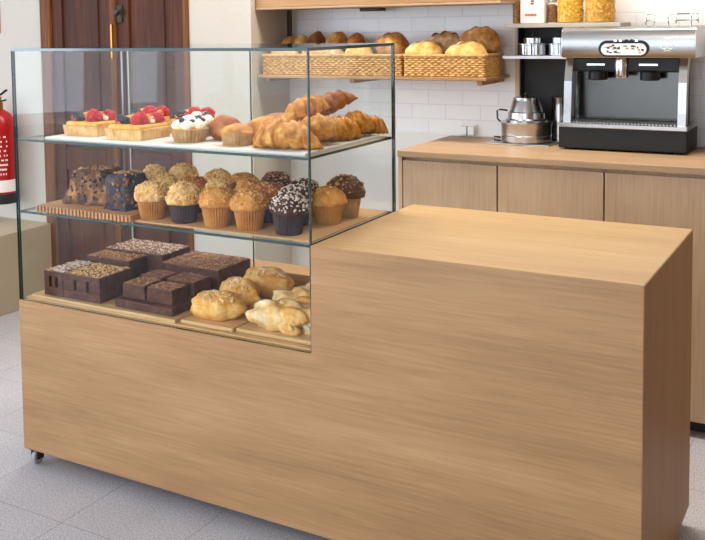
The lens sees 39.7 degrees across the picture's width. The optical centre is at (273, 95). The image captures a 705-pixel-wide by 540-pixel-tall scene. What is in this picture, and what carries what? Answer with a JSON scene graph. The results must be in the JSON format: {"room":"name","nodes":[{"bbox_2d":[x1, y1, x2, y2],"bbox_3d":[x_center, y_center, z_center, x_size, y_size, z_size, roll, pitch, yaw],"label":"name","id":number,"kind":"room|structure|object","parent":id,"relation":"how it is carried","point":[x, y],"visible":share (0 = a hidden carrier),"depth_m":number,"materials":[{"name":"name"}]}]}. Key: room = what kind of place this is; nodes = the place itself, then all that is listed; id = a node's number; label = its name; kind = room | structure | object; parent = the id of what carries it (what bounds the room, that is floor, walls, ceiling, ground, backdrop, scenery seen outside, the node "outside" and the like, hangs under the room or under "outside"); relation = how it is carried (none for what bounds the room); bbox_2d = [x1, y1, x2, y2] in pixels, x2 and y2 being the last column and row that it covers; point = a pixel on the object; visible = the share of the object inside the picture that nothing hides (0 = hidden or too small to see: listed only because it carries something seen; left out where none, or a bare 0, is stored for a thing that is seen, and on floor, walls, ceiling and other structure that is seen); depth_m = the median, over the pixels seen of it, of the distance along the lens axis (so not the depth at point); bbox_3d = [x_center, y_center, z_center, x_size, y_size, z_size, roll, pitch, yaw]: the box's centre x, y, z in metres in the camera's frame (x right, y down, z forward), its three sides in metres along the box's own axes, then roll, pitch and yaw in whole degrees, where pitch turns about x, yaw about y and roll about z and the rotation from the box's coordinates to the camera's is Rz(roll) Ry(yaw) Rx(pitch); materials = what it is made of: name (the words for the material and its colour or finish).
{"room":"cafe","nodes":[
{"label":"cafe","id":0,"kind":"room"},
{"bbox_2d":[0,217,51,315],"bbox_3d":[-3.181,1.014,4.805,2.580,0.430,3.195,2,5,32],"label":"wall","id":1,"kind":"structure","parent":0,"point":[35,235],"depth_m":5.31,"materials":[{"name":"paint"}]},
{"bbox_2d":[0,0,291,263],"bbox_3d":[-1.665,-0.354,5.904,3.940,2.950,0.455,2,5,32],"label":"wall","id":2,"kind":"structure","parent":0,"point":[219,80],"depth_m":4.86,"materials":[{"name":"paint"}]},
{"bbox_2d":[0,89,17,204],"bbox_3d":[-1.534,0.283,5.485,0.203,0.645,0.196,-4,5,-33],"label":"fire extinguisher","id":3,"kind":"object","parent":2,"relation":"attached to","point":[7,158],"visible":0.88,"depth_m":5.43,"materials":[{"name":"red paint"}]},
{"bbox_2d":[0,136,7,174],"bbox_3d":[-1.575,0.336,5.441,0.170,0.218,0.065,2,5,32],"label":"print","id":4,"kind":"object","parent":3,"relation":"on","point":[3,139],"depth_m":5.41,"materials":[{"name":"paint"}]},
{"bbox_2d":[39,0,193,266],"bbox_3d":[-0.835,0.034,5.191,1.023,2.250,0.136,2,5,32],"label":"door","id":5,"kind":"structure","parent":2,"relation":"in","point":[72,81],"depth_m":5.21,"materials":[{"name":"brown wood"}]},
{"bbox_2d":[0,310,704,539],"bbox_3d":[-4.785,1.520,1.834,13.000,0.100,11.200,2,5,32],"label":"floor","id":6,"kind":"structure","parent":0,"point":[55,498],"depth_m":3.10,"materials":[{"name":"tile"}]},
{"bbox_2d":[11,43,692,539],"bbox_3d":[0.175,0.566,3.105,2.055,1.455,0.708,2,5,32],"label":"display counter","id":7,"kind":"object","parent":6,"relation":"on","point":[463,374],"depth_m":2.66,"materials":[{"name":"brown wood"}]},
{"bbox_2d":[36,199,169,221],"bbox_3d":[-0.554,0.379,3.334,0.415,0.021,0.317,2,5,32],"label":"serving board","id":8,"kind":"object","parent":7,"relation":"on","point":[57,207],"visible":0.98,"depth_m":3.21,"materials":[{"name":"wood"}]},
{"bbox_2d":[62,164,121,206],"bbox_3d":[-0.610,0.305,3.355,0.193,0.126,0.153,1,5,26],"label":"slice","id":9,"kind":"object","parent":8,"relation":"on","point":[87,184],"visible":0.77,"depth_m":3.30,"materials":[{"name":"food"}]},
{"bbox_2d":[103,169,147,211],"bbox_3d":[-0.483,0.311,3.236,0.115,0.126,0.145,2,5,40],"label":"slice","id":10,"kind":"object","parent":8,"relation":"on","point":[120,185],"visible":0.88,"depth_m":3.19,"materials":[{"name":"food"}]},
{"bbox_2d":[149,173,178,209],"bbox_3d":[-0.369,0.324,3.295,0.114,0.122,0.105,-1,4,-6],"label":"muffin","id":11,"kind":"object","parent":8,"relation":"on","point":[168,179],"visible":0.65,"depth_m":3.27,"materials":[{"name":"beige food"}]},
{"bbox_2d":[32,290,192,322],"bbox_3d":[-0.441,0.684,3.417,0.625,0.012,0.510,2,5,32],"label":"serving board","id":12,"kind":"object","parent":7,"relation":"on","point":[109,305],"visible":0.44,"depth_m":3.19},
{"bbox_2d":[44,260,94,296],"bbox_3d":[-0.713,0.638,3.402,0.088,0.091,0.165,2,5,32],"label":"brownie slab","id":13,"kind":"object","parent":12,"relation":"on","point":[53,276],"visible":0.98,"depth_m":3.35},
{"bbox_2d":[63,263,131,303],"bbox_3d":[-0.604,0.641,3.335,0.164,0.091,0.165,2,5,32],"label":"brownie slab","id":14,"kind":"object","parent":12,"relation":"on","point":[99,283],"visible":1,"depth_m":3.28,"materials":[{"name":"food"}]},
{"bbox_2d":[87,250,146,278],"bbox_3d":[-0.563,0.621,3.488,0.200,0.107,0.100,2,5,32],"label":"brownie slab","id":15,"kind":"object","parent":12,"relation":"on","point":[137,263],"visible":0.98,"depth_m":3.45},
{"bbox_2d":[105,238,190,271],"bbox_3d":[-0.465,0.609,3.597,0.270,0.111,0.170,2,5,32],"label":"brownie slab","id":16,"kind":"object","parent":12,"relation":"on","point":[156,252],"visible":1,"depth_m":3.55,"materials":[{"name":"food"}]},
{"bbox_2d":[115,296,191,316],"bbox_3d":[-0.357,0.676,3.229,0.240,0.028,0.240,2,5,32],"label":"brownie slab","id":17,"kind":"object","parent":12,"relation":"on","point":[123,302],"visible":0.45,"depth_m":3.12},
{"bbox_2d":[123,276,162,299],"bbox_3d":[-0.433,0.636,3.219,0.092,0.055,0.100,2,5,32],"label":"brownie square","id":18,"kind":"object","parent":17,"relation":"on","point":[136,288],"visible":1,"depth_m":3.19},
{"bbox_2d":[141,269,176,280],"bbox_3d":[-0.391,0.630,3.320,0.095,0.052,0.085,2,5,32],"label":"brownie square","id":19,"kind":"object","parent":17,"relation":"on","point":[161,274],"visible":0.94,"depth_m":3.31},
{"bbox_2d":[147,281,187,305],"bbox_3d":[-0.345,0.640,3.153,0.105,0.054,0.085,2,5,32],"label":"brownie square","id":20,"kind":"object","parent":17,"relation":"on","point":[163,292],"visible":1,"depth_m":3.13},
{"bbox_2d":[167,272,210,297],"bbox_3d":[-0.284,0.630,3.241,0.115,0.058,0.096,2,5,32],"label":"brownie square","id":21,"kind":"object","parent":17,"relation":"on","point":[196,283],"visible":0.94,"depth_m":3.21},
{"bbox_2d":[143,164,167,180],"bbox_3d":[-0.430,0.309,3.515,0.105,0.122,0.114,-2,4,-19],"label":"muffin","id":22,"kind":"object","parent":7,"relation":"on","point":[151,170],"visible":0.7,"depth_m":3.48,"materials":[{"name":"beige food"}]},
{"bbox_2d":[169,163,198,178],"bbox_3d":[-0.325,0.305,3.485,0.116,0.131,0.119,-3,5,-27],"label":"muffin","id":23,"kind":"object","parent":7,"relation":"on","point":[181,170],"visible":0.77,"depth_m":3.45,"materials":[{"name":"food"}]},
{"bbox_2d":[17,132,390,159],"bbox_3d":[-0.245,0.145,3.256,1.144,0.008,0.554,2,5,32],"label":"glass shelf","id":24,"kind":"object","parent":7,"relation":"attached to","point":[383,138],"depth_m":2.99,"materials":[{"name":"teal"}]},
{"bbox_2d":[161,250,250,289],"bbox_3d":[-0.239,0.625,3.441,0.251,0.096,0.200,2,5,32],"label":"brownie slab","id":25,"kind":"object","parent":7,"relation":"on","point":[219,267],"visible":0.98,"depth_m":3.39,"materials":[{"name":"food"}]},
{"bbox_2d":[20,207,391,247],"bbox_3d":[-0.241,0.393,3.273,1.144,0.008,0.554,2,5,32],"label":"glass shelf","id":26,"kind":"object","parent":7,"relation":"attached to","point":[311,244],"depth_m":2.98,"materials":[{"name":"teal"}]},
{"bbox_2d":[45,133,379,155],"bbox_3d":[-0.213,0.139,3.219,1.015,0.009,0.490,2,5,32],"label":"serving tray","id":27,"kind":"object","parent":7,"relation":"on","point":[210,143],"visible":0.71,"depth_m":3.00,"materials":[{"name":"white"}]},
{"bbox_2d":[63,108,116,136],"bbox_3d":[-0.622,0.087,3.327,0.159,0.092,0.129,2,5,32],"label":"tart","id":28,"kind":"object","parent":27,"relation":"on","point":[93,122],"visible":1,"depth_m":3.29,"materials":[{"name":"beige"}]},
{"bbox_2d":[105,112,170,140],"bbox_3d":[-0.447,0.095,3.201,0.154,0.089,0.164,2,5,32],"label":"tart","id":29,"kind":"object","parent":27,"relation":"on","point":[138,126],"visible":1,"depth_m":3.16,"materials":[{"name":"beige"}]},
{"bbox_2d":[130,105,170,122],"bbox_3d":[-0.445,0.077,3.446,0.134,0.089,0.124,2,5,32],"label":"tart","id":30,"kind":"object","parent":27,"relation":"on","point":[164,110],"visible":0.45,"depth_m":3.43,"materials":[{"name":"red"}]},
{"bbox_2d":[170,115,208,142],"bbox_3d":[-0.267,0.103,3.078,0.125,0.084,0.125,-3,5,-25],"label":"tartlet","id":31,"kind":"object","parent":27,"relation":"on","point":[187,129],"visible":1,"depth_m":3.04,"materials":[{"name":"food"}]},
{"bbox_2d":[167,106,214,132],"bbox_3d":[-0.278,0.081,3.355,0.134,0.090,0.134,2,5,32],"label":"tart","id":32,"kind":"object","parent":27,"relation":"on","point":[178,113],"visible":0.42,"depth_m":3.33,"materials":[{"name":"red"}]},
{"bbox_2d":[183,111,213,136],"bbox_3d":[-0.255,0.093,3.230,0.123,0.083,0.123,-2,4,-17],"label":"tartlet","id":33,"kind":"object","parent":27,"relation":"on","point":[208,118],"visible":0.23,"depth_m":3.21,"materials":[{"name":"food"}]},
{"bbox_2d":[208,115,240,139],"bbox_3d":[-0.155,0.101,3.108,0.111,0.080,0.102,2,5,32],"label":"bread roll","id":34,"kind":"object","parent":27,"relation":"on","point":[220,121],"visible":0.56,"depth_m":3.08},
{"bbox_2d":[220,123,253,145],"bbox_3d":[-0.112,0.118,2.968,0.106,0.066,0.110,-3,5,-25],"label":"muffin","id":35,"kind":"object","parent":27,"relation":"on","point":[236,134],"visible":1,"depth_m":2.93,"materials":[{"name":"food"}]},
{"bbox_2d":[247,116,272,129],"bbox_3d":[-0.028,0.103,3.091,0.118,0.074,0.101,-1,4,-3],"label":"bread roll","id":36,"kind":"object","parent":27,"relation":"on","point":[253,123],"visible":0.21,"depth_m":3.06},
{"bbox_2d":[252,117,281,143],"bbox_3d":[0.002,0.106,3.001,0.185,0.080,0.097,-3,5,-30],"label":"croissant","id":37,"kind":"object","parent":27,"relation":"on","point":[261,125],"visible":0.25,"depth_m":2.97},
{"bbox_2d":[282,95,330,122],"bbox_3d":[0.103,0.045,3.009,0.185,0.093,0.083,-4,5,-33],"label":"croissant","id":38,"kind":"object","parent":37,"relation":"on","point":[297,110],"visible":0.7,"depth_m":2.98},
{"bbox_2d":[266,113,283,117],"bbox_3d":[0.014,0.094,3.218,0.122,0.073,0.111,0,4,15],"label":"bread roll","id":39,"kind":"object","parent":27,"relation":"on","point":[273,115],"visible":0.07,"depth_m":3.19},
{"bbox_2d":[252,119,323,149],"bbox_3d":[0.036,0.113,2.849,0.225,0.087,0.104,1,4,22],"label":"croissant","id":40,"kind":"object","parent":27,"relation":"on","point":[281,134],"visible":0.95,"depth_m":2.81,"materials":[{"name":"food"}]},
{"bbox_2d":[298,112,345,140],"bbox_3d":[0.130,0.100,2.933,0.184,0.098,0.101,-1,4,-7],"label":"croissant","id":41,"kind":"object","parent":27,"relation":"on","point":[325,127],"visible":0.59,"depth_m":2.90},
{"bbox_2d":[320,115,360,141],"bbox_3d":[0.202,0.101,3.030,0.174,0.080,0.095,-3,4,-23],"label":"croissant","id":42,"kind":"object","parent":27,"relation":"on","point":[349,126],"visible":0.58,"depth_m":3.01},
{"bbox_2d":[345,110,374,133],"bbox_3d":[0.265,0.090,3.122,0.155,0.087,0.093,-5,6,-42],"label":"croissant","id":43,"kind":"object","parent":27,"relation":"on","point":[364,121],"visible":0.46,"depth_m":3.10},
{"bbox_2d":[361,115,388,134],"bbox_3d":[0.331,0.096,3.186,0.080,0.063,0.087,3,6,44],"label":"croissant","id":44,"kind":"object","parent":27,"relation":"on","point":[380,126],"visible":0.68,"depth_m":3.17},
{"bbox_3d":[0.075,0.081,3.056,0.190,0.083,0.105,-18,12,-31],"label":"croissant","id":45,"kind":"object","parent":27,"relation":"on","visible":0},
{"bbox_2d":[319,89,357,115],"bbox_3d":[0.188,0.038,3.108,0.185,0.114,0.082,-2,4,-19],"label":"croissant","id":46,"kind":"object","parent":45,"relation":"on","point":[338,99],"visible":0.62,"depth_m":3.08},
{"bbox_2d":[181,297,271,331],"bbox_3d":[-0.089,0.694,3.185,0.197,0.012,0.455,2,5,32],"label":"serving board","id":47,"kind":"object","parent":7,"relation":"on","point":[229,325],"visible":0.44,"depth_m":3.01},
{"bbox_2d":[190,289,247,320],"bbox_3d":[-0.170,0.655,3.047,0.184,0.090,0.115,1,4,22],"label":"bread roll","id":48,"kind":"object","parent":47,"relation":"on","point":[216,305],"visible":1,"depth_m":3.01,"materials":[{"name":"food"}]},
{"bbox_2d":[219,276,260,308],"bbox_3d":[-0.105,0.641,3.165,0.113,0.099,0.184,-3,5,-30],"label":"bread roll","id":49,"kind":"object","parent":47,"relation":"on","point":[245,288],"visible":0.75,"depth_m":3.12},
{"bbox_2d":[243,266,293,298],"bbox_3d":[-0.019,0.628,3.289,0.186,0.102,0.126,1,5,27],"label":"bread roll","id":50,"kind":"object","parent":47,"relation":"on","point":[268,279],"visible":0.84,"depth_m":3.24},
{"bbox_2d":[135,208,387,241],"bbox_3d":[-0.034,0.392,3.151,0.653,0.004,0.503,2,5,32],"label":"sheet","id":51,"kind":"object","parent":7,"relation":"on","point":[319,231],"visible":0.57,"depth_m":2.98,"materials":[{"name":"wood"}]},
{"bbox_2d":[134,180,168,219],"bbox_3d":[-0.394,0.336,3.140,0.114,0.122,0.105,0,4,14],"label":"muffin","id":52,"kind":"object","parent":51,"relation":"on","point":[150,195],"visible":0.99,"depth_m":3.11,"materials":[{"name":"beige food"}]},
{"bbox_2d":[165,180,200,223],"bbox_3d":[-0.285,0.334,3.073,0.116,0.131,0.119,0,4,19],"label":"muffin","id":53,"kind":"object","parent":51,"relation":"on","point":[182,198],"visible":1,"depth_m":3.04,"materials":[{"name":"food"}]},
{"bbox_2d":[178,175,207,213],"bbox_3d":[-0.268,0.326,3.230,0.119,0.125,0.117,-1,4,-5],"label":"muffin","id":54,"kind":"object","parent":51,"relation":"on","point":[199,181],"visible":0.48,"depth_m":3.20,"materials":[{"name":"food"}]},
{"bbox_2d":[198,186,234,227],"bbox_3d":[-0.172,0.341,3.002,0.120,0.124,0.109,-2,4,-16],"label":"muffin","id":55,"kind":"object","parent":51,"relation":"on","point":[214,202],"visible":0.98,"depth_m":2.97,"materials":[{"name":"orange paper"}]},
{"bbox_2d":[203,168,230,181],"bbox_3d":[-0.196,0.315,3.383,0.114,0.122,0.105,-3,5,-25],"label":"muffin","id":56,"kind":"object","parent":51,"relation":"on","point":[219,173],"visible":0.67,"depth_m":3.35,"materials":[{"name":"beige food"}]},
{"bbox_2d":[201,178,232,190],"bbox_3d":[-0.181,0.330,3.168,0.105,0.122,0.114,-2,4,-13],"label":"muffin","id":57,"kind":"object","parent":51,"relation":"on","point":[213,182],"visible":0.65,"depth_m":3.14,"materials":[{"name":"beige food"}]},
{"bbox_2d":[227,172,257,191],"bbox_3d":[-0.101,0.320,3.285,0.120,0.124,0.109,-4,5,-36],"label":"muffin","id":58,"kind":"object","parent":51,"relation":"on","point":[233,179],"visible":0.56,"depth_m":3.25,"materials":[{"name":"brown food"}]},
{"bbox_2d":[233,178,260,193],"bbox_3d":[-0.079,0.329,3.147,0.109,0.124,0.120,-1,4,-1],"label":"muffin","id":59,"kind":"object","parent":51,"relation":"on","point":[248,183],"visible":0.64,"depth_m":3.11,"materials":[{"name":"orange food"}]},
{"bbox_2d":[229,188,269,230],"bbox_3d":[-0.076,0.343,2.948,0.120,0.124,0.109,-4,5,-38],"label":"muffin","id":60,"kind":"object","parent":51,"relation":"on","point":[249,206],"visible":1,"depth_m":2.92,"materials":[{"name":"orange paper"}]},
{"bbox_2d":[254,182,281,222],"bbox_3d":[-0.013,0.334,3.059,0.117,0.125,0.119,0,4,17],"label":"muffin","id":61,"kind":"object","parent":51,"relation":"on","point":[271,189],"visible":0.49,"depth_m":3.02,"materials":[{"name":"food"}]},
{"bbox_2d":[260,170,291,186],"bbox_3d":[0.011,0.317,3.257,0.111,0.130,0.119,-3,5,-30],"label":"muffin","id":62,"kind":"object","parent":51,"relation":"on","point":[281,178],"visible":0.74,"depth_m":3.22,"materials":[{"name":"brown food"}]},
{"bbox_2d":[269,191,308,235],"bbox_3d":[0.044,0.346,2.868,0.121,0.126,0.112,2,5,37],"label":"muffin","id":63,"kind":"object","parent":51,"relation":"on","point":[289,209],"visible":1,"depth_m":2.83,"materials":[{"name":"food"}]},
{"bbox_2d":[278,184,312,225],"bbox_3d":[0.065,0.337,2.996,0.121,0.126,0.112,-1,4,1],"label":"muffin","id":64,"kind":"object","parent":51,"relation":"on","point":[299,188],"visible":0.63,"depth_m":2.97,"materials":[{"name":"food"}]},
{"bbox_2d":[290,177,318,217],"bbox_3d":[0.099,0.326,3.129,0.121,0.126,0.112,-2,4,-13],"label":"muffin","id":65,"kind":"object","parent":51,"relation":"on","point":[303,181],"visible":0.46,"depth_m":3.10,"materials":[{"name":"food"}]},
{"bbox_2d":[312,185,346,225],"bbox_3d":[0.172,0.339,3.008,0.114,0.116,0.115,0,4,10],"label":"muffin","id":66,"kind":"object","parent":51,"relation":"on","point":[329,201],"visible":0.98,"depth_m":2.98,"materials":[{"name":"orange food"}]},
{"bbox_2d":[326,174,365,218],"bbox_3d":[0.228,0.320,3.110,0.132,0.138,0.136,-4,5,-32],"label":"muffin","id":67,"kind":"object","parent":51,"relation":"on","point":[354,189],"visible":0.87,"depth_m":3.07,"materials":[{"name":"food"}]},
{"bbox_2d":[236,322,310,344],"bbox_3d":[0.111,0.700,3.056,0.267,0.012,0.425,2,5,32],"label":"serving board","id":68,"kind":"object","parent":7,"relation":"on","point":[248,328],"visible":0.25,"depth_m":2.89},
{"bbox_2d":[245,298,310,335],"bbox_3d":[0.045,0.663,2.929,0.257,0.100,0.135,1,4,24],"label":"croissant","id":69,"kind":"object","parent":68,"relation":"on","point":[288,316],"visible":0.85,"depth_m":2.89,"materials":[{"name":"food"}]},
{"bbox_2d":[272,286,309,302],"bbox_3d":[0.091,0.658,3.052,0.285,0.110,0.136,2,5,37],"label":"croissant","id":70,"kind":"object","parent":68,"relation":"on","point":[299,293],"visible":0.21,"depth_m":3.03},
{"bbox_2d":[293,282,309,290],"bbox_3d":[0.174,0.650,3.156,0.237,0.088,0.115,1,4,22],"label":"croissant","id":71,"kind":"object","parent":68,"relation":"on","point":[307,286],"visible":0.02,"depth_m":3.15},
{"bbox_2d":[398,157,404,209],"bbox_3d":[0.689,0.716,4.335,0.018,0.962,0.584,2,5,32],"label":"end panel","id":72,"kind":"object","parent":6,"relation":"on","point":[400,159],"visible":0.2,"depth_m":4.06,"materials":[{"name":"brown wood"}]},
{"bbox_2d":[403,157,498,211],"bbox_3d":[0.870,0.721,4.223,0.406,0.962,0.581,2,5,32],"label":"base cabinet","id":73,"kind":"object","parent":6,"relation":"on","point":[473,185],"visible":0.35,"depth_m":3.94,"materials":[{"name":"brown wood"}]},
{"bbox_2d":[397,135,704,175],"bbox_3d":[1.814,0.253,3.595,2.688,0.027,0.593,2,5,32],"label":"countertop","id":74,"kind":"structure","parent":73,"relation":"on","point":[462,148],"depth_m":3.82,"materials":[{"name":"brown wood"}]},
{"bbox_2d":[485,137,558,146],"bbox_3d":[1.092,0.203,4.234,0.280,0.006,0.215,2,5,32],"label":"mat","id":75,"kind":"object","parent":74,"relation":"on","point":[501,142],"visible":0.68,"depth_m":4.16,"materials":[{"name":"metal"}]},
{"bbox_2d":[494,92,552,143],"bbox_3d":[1.096,0.092,4.208,0.222,0.218,0.222,-5,5,-42],"label":"steel pot","id":76,"kind":"object","parent":75,"relation":"on","point":[526,122],"visible":1,"depth_m":4.14,"materials":[{"name":"grey"}]},
{"bbox_2d":[551,96,563,140],"bbox_3d":[1.255,0.105,4.231,0.092,0.197,0.072,0,4,11],"label":"milk jug","id":77,"kind":"object","parent":74,"relation":"on","point":[557,111],"visible":0.52,"depth_m":4.21,"materials":[{"name":"silver metal"}]},
{"bbox_2d":[502,22,630,119],"bbox_3d":[1.248,-0.157,4.149,0.492,0.730,0.191,2,5,32],"label":"shelf unit","id":78,"kind":"object","parent":74,"relation":"on","point":[542,76],"visible":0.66,"depth_m":4.27,"materials":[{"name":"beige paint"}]},
{"bbox_2d":[513,2,519,22],"bbox_3d":[1.056,-0.386,4.223,0.036,0.150,0.036,2,5,32],"label":"bottle","id":79,"kind":"object","parent":78,"relation":"on","point":[516,7],"visible":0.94,"depth_m":4.21,"materials":[{"name":"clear glass"}]},
{"bbox_2d":[518,33,547,55],"bbox_3d":[1.122,-0.221,4.198,0.124,0.094,0.124,2,5,32],"label":"steel canister","id":80,"kind":"object","parent":78,"relation":"on","point":[531,46],"visible":1,"depth_m":4.16,"materials":[{"name":"grey"}]},
{"bbox_2d":[520,0,548,23],"bbox_3d":[1.123,-0.404,4.179,0.106,0.190,0.070,2,5,32],"label":"paper bag","id":81,"kind":"object","parent":78,"relation":"on","point":[531,11],"visible":0.94,"depth_m":4.15,"materials":[{"name":"white"}]},
{"bbox_2d":[547,0,557,21],"bbox_3d":[1.189,-0.360,4.142,0.045,0.104,0.045,2,5,32],"label":"storage jar","id":82,"kind":"object","parent":78,"relation":"on","point":[552,10],"visible":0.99,"depth_m":4.13,"materials":[{"name":"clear glass"}]},
{"bbox_2d":[548,33,560,54],"bbox_3d":[1.217,-0.218,4.139,0.090,0.094,0.090,2,5,32],"label":"steel canister","id":83,"kind":"object","parent":78,"relation":"on","point":[555,46],"visible":0.64,"depth_m":4.11,"materials":[{"name":"grey"}]},
{"bbox_2d":[557,0,583,21],"bbox_3d":[1.254,-0.399,4.099,0.112,0.186,0.113,2,5,32],"label":"storage jar","id":84,"kind":"object","parent":78,"relation":"on","point":[568,10],"visible":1,"depth_m":4.06,"materials":[{"name":"clear glass"}]},
{"bbox_2d":[585,0,615,22],"bbox_3d":[1.359,-0.391,4.035,0.123,0.176,0.124,2,5,32],"label":"storage jar","id":85,"kind":"object","parent":78,"relation":"on","point":[602,11],"visible":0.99,"depth_m":3.99,"materials":[{"name":"clear glass"}]},
{"bbox_2d":[558,13,704,154],"bbox_3d":[1.453,-0.055,3.947,0.522,0.550,0.277,2,5,32],"label":"coffee machine","id":86,"kind":"object","parent":74,"relation":"on","point":[633,82],"visible":1,"depth_m":3.89,"materials":[{"name":"silver metal"}]},
{"bbox_2d":[614,58,628,77],"bbox_3d":[1.397,-0.112,3.898,0.056,0.082,0.056,2,5,32],"label":"outlet","id":87,"kind":"object","parent":86,"relation":"attached to","point":[621,65],"depth_m":3.88,"materials":[{"name":"silver metal"}]},
{"bbox_2d":[571,118,676,125],"bbox_3d":[1.423,0.109,3.919,0.445,0.004,0.128,2,5,32],"label":"grille","id":88,"kind":"object","parent":86,"relation":"attached to","point":[574,121],"depth_m":3.92,"materials":[{"name":"metal"}]},
{"bbox_2d":[605,45,643,52],"bbox_3d":[1.379,-0.183,3.820,0.148,0.035,0.001,2,5,32],"label":"print","id":89,"kind":"object","parent":86,"relation":"attached to","point":[608,48],"depth_m":3.82,"materials":[{"name":"grey"}]},
{"bbox_2d":[498,163,605,220],"bbox_3d":[1.219,0.730,4.008,0.409,0.962,0.581,2,5,32],"label":"base cabinet","id":90,"kind":"object","parent":6,"relation":"on","point":[552,191],"visible":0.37,"depth_m":3.73,"materials":[{"name":"brown wood"}]},
{"bbox_2d":[605,170,704,432],"bbox_3d":[1.567,0.740,3.793,0.407,0.962,0.581,2,5,32],"label":"base cabinet","id":91,"kind":"object","parent":6,"relation":"on","point":[631,197],"visible":0.35,"depth_m":3.50,"materials":[{"name":"brown wood"}]},
{"bbox_2d":[290,0,704,266],"bbox_3d":[1.827,-0.274,3.966,4.080,2.950,0.120,2,5,32],"label":"wall","id":92,"kind":"structure","parent":0,"point":[420,105],"depth_m":4.62,"materials":[{"name":"tile"}]},
{"bbox_2d":[258,74,509,85],"bbox_3d":[0.494,-0.081,4.549,1.150,0.035,0.319,2,5,32],"label":"wall shelf","id":93,"kind":"object","parent":92,"relation":"attached to","point":[481,81],"visible":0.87,"depth_m":4.37,"materials":[{"name":"brown wood"}]},
{"bbox_2d":[287,10,291,36],"bbox_3d":[0.082,-0.274,4.902,0.020,0.311,0.020,2,5,32],"label":"rod","id":94,"kind":"object","parent":93,"relation":"attached to","point":[289,12],"visible":0.44,"depth_m":4.89,"materials":[{"name":"grey metal"}]},
{"bbox_2d":[262,52,403,75],"bbox_3d":[0.322,-0.152,4.630,0.740,0.100,0.258,2,5,32],"label":"bread basket","id":95,"kind":"object","parent":93,"relation":"on","point":[375,64],"visible":0.73,"depth_m":4.51,"materials":[{"name":"wicker"}]},
{"bbox_2d":[270,51,299,53],"bbox_3d":[0.054,-0.193,4.726,0.174,0.092,0.103,2,5,32],"label":"bread loaf","id":96,"kind":"object","parent":95,"relation":"in","point":[272,52],"visible":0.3,"depth_m":4.68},
{"bbox_2d":[282,36,294,42],"bbox_3d":[0.078,-0.242,4.843,0.073,0.108,0.102,2,5,32],"label":"bread loaf","id":97,"kind":"object","parent":95,"relation":"in","point":[290,39],"visible":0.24,"depth_m":4.81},
{"bbox_2d":[294,34,307,53],"bbox_3d":[0.138,-0.246,4.806,0.073,0.110,0.105,2,5,32],"label":"bread loaf","id":98,"kind":"object","parent":95,"relation":"in","point":[302,38],"visible":0.4,"depth_m":4.77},
{"bbox_2d":[307,31,325,42],"bbox_3d":[0.211,-0.252,4.759,0.093,0.126,0.102,2,5,32],"label":"bread loaf","id":99,"kind":"object","parent":95,"relation":"in","point":[317,37],"visible":0.42,"depth_m":4.72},
{"bbox_2d":[301,49,344,53],"bbox_3d":[0.236,-0.194,4.612,0.232,0.100,0.102,2,5,32],"label":"bread loaf","id":100,"kind":"object","parent":95,"relation":"in","point":[335,51],"visible":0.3,"depth_m":4.55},
{"bbox_2d":[325,31,346,51],"bbox_3d":[0.307,-0.248,4.705,0.113,0.123,0.103,2,5,32],"label":"bread loaf","id":101,"kind":"object","parent":95,"relation":"in","point":[336,37],"visible":0.37,"depth_m":4.67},
{"bbox_2d":[347,33,365,42],"bbox_3d":[0.395,-0.243,4.652,0.091,0.117,0.103,2,5,32],"label":"bread loaf","id":102,"kind":"object","parent":95,"relation":"in","point":[357,37],"visible":0.38,"depth_m":4.62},
{"bbox_2d":[344,47,373,53],"bbox_3d":[0.397,-0.190,4.509,0.147,0.101,0.098,1,5,29],"label":"bread loaf","id":103,"kind":"object","parent":95,"relation":"in","point":[367,50],"visible":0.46,"depth_m":4.47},
{"bbox_2d":[375,32,408,53],"bbox_3d":[0.545,-0.230,4.464,0.160,0.123,0.155,2,5,32],"label":"bread loaf","id":104,"kind":"object","parent":95,"relation":"in","point":[401,43],"visible":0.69,"depth_m":4.41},
{"bbox_2d":[403,52,503,77],"bbox_3d":[0.803,-0.139,4.332,0.383,0.100,0.258,2,5,32],"label":"bread basket","id":105,"kind":"object","parent":93,"relation":"on","point":[415,65],"visible":0.93,"depth_m":4.22,"materials":[{"name":"wicker"}]},
{"bbox_2d":[405,40,442,53],"bbox_3d":[0.673,-0.190,4.351,0.173,0.115,0.112,1,4,24],"label":"bread loaf","id":106,"kind":"object","parent":105,"relation":"in","point":[424,47],"visible":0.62,"depth_m":4.31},
{"bbox_2d":[427,31,458,53],"bbox_3d":[0.776,-0.239,4.415,0.173,0.110,0.106,1,5,28],"label":"bread loaf","id":107,"kind":"object","parent":105,"relation":"in","point":[445,39],"visible":0.52,"depth_m":4.37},
{"bbox_2d":[445,41,487,53],"bbox_3d":[0.843,-0.182,4.243,0.197,0.110,0.112,2,5,36],"label":"bread loaf","id":108,"kind":"object","parent":105,"relation":"in","point":[472,47],"visible":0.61,"depth_m":4.20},
{"bbox_2d":[459,26,500,53],"bbox_3d":[0.916,-0.244,4.325,0.196,0.128,0.107,2,5,37],"label":"bread loaf","id":109,"kind":"object","parent":105,"relation":"in","point":[485,35],"visible":0.7,"depth_m":4.27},
{"bbox_2d":[256,0,519,10],"bbox_3d":[0.514,-0.435,4.508,1.220,0.082,0.319,2,5,32],"label":"wall shelf","id":110,"kind":"object","parent":92,"relation":"attached to","point":[364,5],"visible":0.88,"depth_m":4.44,"materials":[{"name":"brown wood"}]},
{"bbox_2d":[460,124,476,135],"bbox_3d":[0.898,0.160,4.490,0.080,0.055,0.030,2,5,32],"label":"wall socket","id":111,"kind":"object","parent":92,"relation":"attached to","point":[465,129],"visible":1,"depth_m":4.48,"materials":[{"name":"white plastic"}]},
{"bbox_2d":[388,130,704,145],"bbox_3d":[1.641,0.203,4.047,3.660,0.005,0.006,2,5,32],"label":"trim","id":112,"kind":"structure","parent":92,"relation":"attached to","point":[388,130],"depth_m":4.58,"materials":[{"name":"white plastic"}]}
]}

